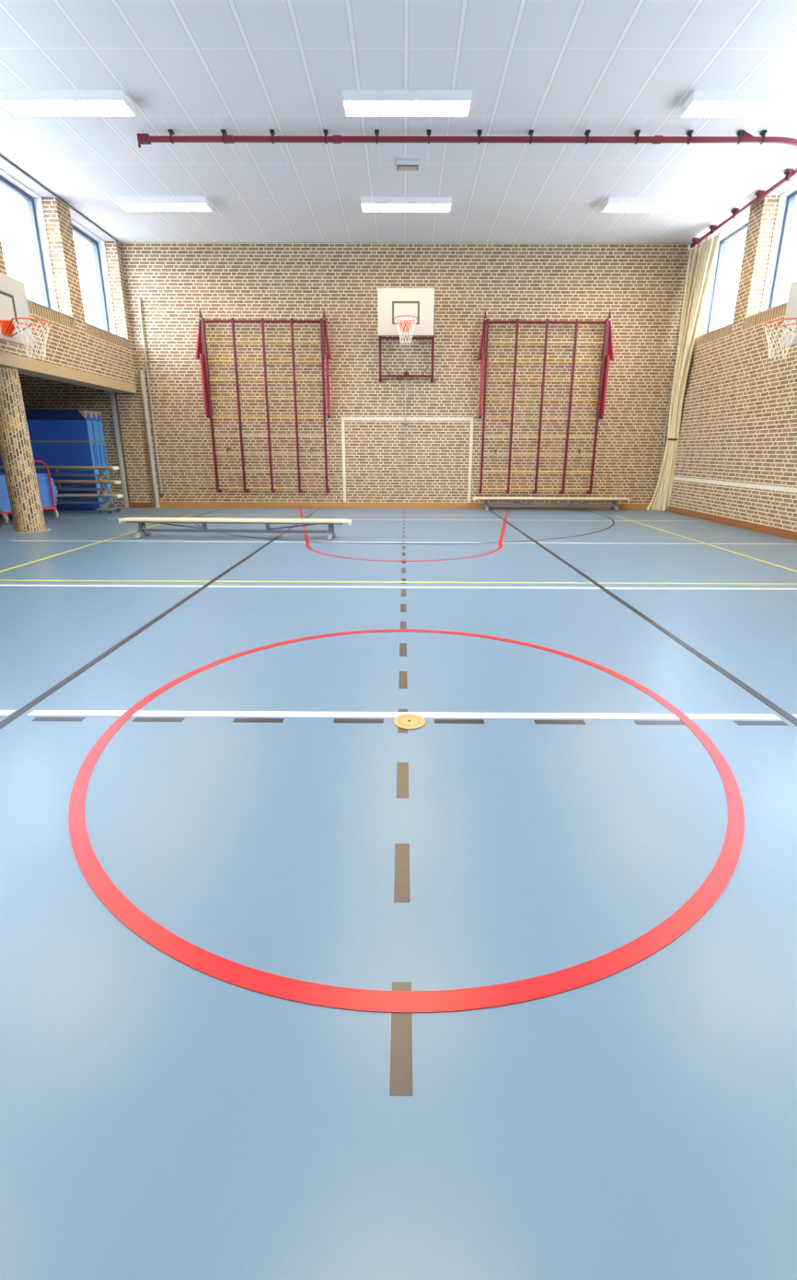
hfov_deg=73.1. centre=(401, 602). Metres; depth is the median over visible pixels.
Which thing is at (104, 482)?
bench
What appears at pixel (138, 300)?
pole
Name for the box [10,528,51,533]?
trim
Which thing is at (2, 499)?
mat
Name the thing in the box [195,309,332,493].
climbing frame
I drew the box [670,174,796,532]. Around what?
wall
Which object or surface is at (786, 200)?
window
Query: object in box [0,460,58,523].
trolley
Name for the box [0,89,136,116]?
ceiling light
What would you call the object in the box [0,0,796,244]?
ceiling
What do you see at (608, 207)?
grille
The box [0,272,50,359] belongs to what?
basketball hoop
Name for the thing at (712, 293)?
window
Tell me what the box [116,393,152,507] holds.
pillar
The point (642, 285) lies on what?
wall
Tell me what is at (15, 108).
grille
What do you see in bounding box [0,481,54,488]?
mat
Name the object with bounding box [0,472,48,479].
mat
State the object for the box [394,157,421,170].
emergency light
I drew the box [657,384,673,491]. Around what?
pole
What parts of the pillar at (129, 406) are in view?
skirting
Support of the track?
attached to the ceiling
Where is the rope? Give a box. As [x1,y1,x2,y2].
[403,372,407,488]
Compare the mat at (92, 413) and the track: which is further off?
the mat at (92, 413)
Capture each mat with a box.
[0,409,103,509]
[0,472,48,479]
[0,477,53,484]
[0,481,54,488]
[0,485,56,492]
[0,489,58,497]
[0,493,57,501]
[0,498,57,506]
[0,501,57,511]
[90,410,107,501]
[95,411,113,503]
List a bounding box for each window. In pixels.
[0,168,73,319]
[70,218,128,340]
[695,216,749,338]
[744,184,796,319]
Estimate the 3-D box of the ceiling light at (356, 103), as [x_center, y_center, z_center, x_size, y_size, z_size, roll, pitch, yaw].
[0.075,-6.528,7.036,1.650,0.110,0.350,0,16,0]
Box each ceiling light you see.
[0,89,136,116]
[115,196,212,211]
[342,90,472,116]
[360,197,452,211]
[601,197,700,212]
[680,90,796,116]
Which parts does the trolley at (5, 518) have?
frame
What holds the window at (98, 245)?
in the wall at (72, 343)
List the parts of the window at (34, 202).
sash, sill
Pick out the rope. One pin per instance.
(405, 424)
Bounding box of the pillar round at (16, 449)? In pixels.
[0,366,46,532]
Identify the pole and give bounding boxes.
[137,296,163,496]
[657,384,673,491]
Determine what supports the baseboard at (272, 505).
attached to the wall at (642, 285)
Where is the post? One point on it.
(112, 395)
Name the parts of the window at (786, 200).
sill, frame, sash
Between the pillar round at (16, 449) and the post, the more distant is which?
the post
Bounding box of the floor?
[0,507,796,1279]
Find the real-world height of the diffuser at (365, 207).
0.020 m
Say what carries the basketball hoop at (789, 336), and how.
attached to the wall at (737, 457)
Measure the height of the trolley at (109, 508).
0.103 m
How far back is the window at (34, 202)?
9.82 m
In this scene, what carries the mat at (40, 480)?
on the mat at (44, 483)
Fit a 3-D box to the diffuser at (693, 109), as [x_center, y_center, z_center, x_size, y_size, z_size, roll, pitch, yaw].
[4.560,-6.465,7.029,1.622,0.020,0.322,0,16,0]
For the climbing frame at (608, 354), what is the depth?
12.46 m
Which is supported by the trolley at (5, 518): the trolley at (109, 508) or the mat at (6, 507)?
the mat at (6, 507)
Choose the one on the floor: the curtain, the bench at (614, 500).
the bench at (614, 500)
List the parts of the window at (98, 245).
sash, sill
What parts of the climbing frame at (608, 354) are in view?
swing plate, swing arm, rail, swing arm, swing plate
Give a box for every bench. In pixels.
[0,465,118,480]
[52,479,121,494]
[56,493,123,508]
[118,517,351,540]
[472,497,630,511]
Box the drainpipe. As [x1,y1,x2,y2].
[139,370,160,508]
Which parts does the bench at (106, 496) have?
tie rod, plank rail, leg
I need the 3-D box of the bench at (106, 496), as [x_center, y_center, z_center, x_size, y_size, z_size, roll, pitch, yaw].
[-8.268,-2.327,12.273,3.760,0.305,0.430,0,16,0]
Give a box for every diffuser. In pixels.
[0,101,132,113]
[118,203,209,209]
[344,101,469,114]
[345,101,469,116]
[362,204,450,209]
[604,204,696,210]
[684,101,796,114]
[686,101,796,116]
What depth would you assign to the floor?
1.74 m
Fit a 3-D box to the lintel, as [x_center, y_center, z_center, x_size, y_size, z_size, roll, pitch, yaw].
[-6.477,-3.898,8.645,0.447,0.197,8.290,0,16,0]
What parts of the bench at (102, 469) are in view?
plank rail, tie rod, leg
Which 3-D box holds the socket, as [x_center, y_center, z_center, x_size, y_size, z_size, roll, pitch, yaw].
[0.043,0.625,2.844,0.168,0.006,0.168,0,16,0]
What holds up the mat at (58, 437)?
on the floor
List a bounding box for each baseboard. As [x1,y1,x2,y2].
[151,501,652,509]
[667,505,796,540]
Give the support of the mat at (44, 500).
on the mat at (6, 507)
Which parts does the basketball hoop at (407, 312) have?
frame post, frame post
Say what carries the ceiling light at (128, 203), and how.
attached to the ceiling
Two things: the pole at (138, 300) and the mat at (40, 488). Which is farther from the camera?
the pole at (138, 300)
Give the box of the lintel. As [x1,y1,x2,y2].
[0,350,136,393]
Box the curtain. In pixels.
[647,229,721,511]
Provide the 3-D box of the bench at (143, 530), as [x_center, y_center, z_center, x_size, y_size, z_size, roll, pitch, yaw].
[-2.698,-1.213,8.785,3.760,0.305,0.430,1,16,2]
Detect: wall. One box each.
[0,155,137,384]
[0,242,693,507]
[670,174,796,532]
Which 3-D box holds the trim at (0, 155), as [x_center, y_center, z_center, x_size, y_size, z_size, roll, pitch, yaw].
[-6.288,-4.976,1.285,0.006,0.015,22.010,0,16,0]
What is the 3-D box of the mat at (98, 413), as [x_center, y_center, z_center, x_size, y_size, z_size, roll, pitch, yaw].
[-8.674,-3.453,13.028,3.013,2.230,0.209,0,16,0]
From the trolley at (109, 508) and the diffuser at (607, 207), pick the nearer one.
the diffuser at (607, 207)
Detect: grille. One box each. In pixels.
[2,101,130,116]
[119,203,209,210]
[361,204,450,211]
[605,204,696,211]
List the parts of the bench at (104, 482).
tie rod, plank rail, leg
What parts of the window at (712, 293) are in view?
sill, sash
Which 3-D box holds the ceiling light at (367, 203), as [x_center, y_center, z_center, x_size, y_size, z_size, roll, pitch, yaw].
[0.091,-7.340,9.914,1.650,0.110,0.350,0,16,0]
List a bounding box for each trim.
[0,154,119,242]
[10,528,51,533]
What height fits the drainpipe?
3.170 m
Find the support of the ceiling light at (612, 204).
attached to the ceiling
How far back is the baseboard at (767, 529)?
10.22 m
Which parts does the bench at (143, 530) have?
leg, tie rod, post, plank rail, tie rod, leg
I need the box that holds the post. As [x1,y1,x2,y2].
[109,391,130,507]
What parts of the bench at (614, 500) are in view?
tie rod, plank rail, tie rod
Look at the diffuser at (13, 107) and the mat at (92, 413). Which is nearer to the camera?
the diffuser at (13, 107)
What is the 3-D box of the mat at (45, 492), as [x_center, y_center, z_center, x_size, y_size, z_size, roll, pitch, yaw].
[-8.335,-2.288,11.131,1.770,0.082,1.320,7,17,24]
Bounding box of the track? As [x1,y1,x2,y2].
[137,128,796,250]
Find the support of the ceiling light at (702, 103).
attached to the ceiling
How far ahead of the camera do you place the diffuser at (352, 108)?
7.08 m
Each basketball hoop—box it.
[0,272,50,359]
[377,288,435,381]
[764,280,796,359]
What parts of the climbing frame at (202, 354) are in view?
swing plate, swing arm, rail, swing arm, swing plate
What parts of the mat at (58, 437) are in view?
panel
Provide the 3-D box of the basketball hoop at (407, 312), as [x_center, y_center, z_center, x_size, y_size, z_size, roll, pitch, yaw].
[0.116,-5.830,11.678,1.280,1.725,1.526,0,16,0]
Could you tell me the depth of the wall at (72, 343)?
10.20 m
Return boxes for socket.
[394,713,425,729]
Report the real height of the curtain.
5.665 m
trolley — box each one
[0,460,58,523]
[95,506,120,513]
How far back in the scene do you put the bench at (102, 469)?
12.01 m

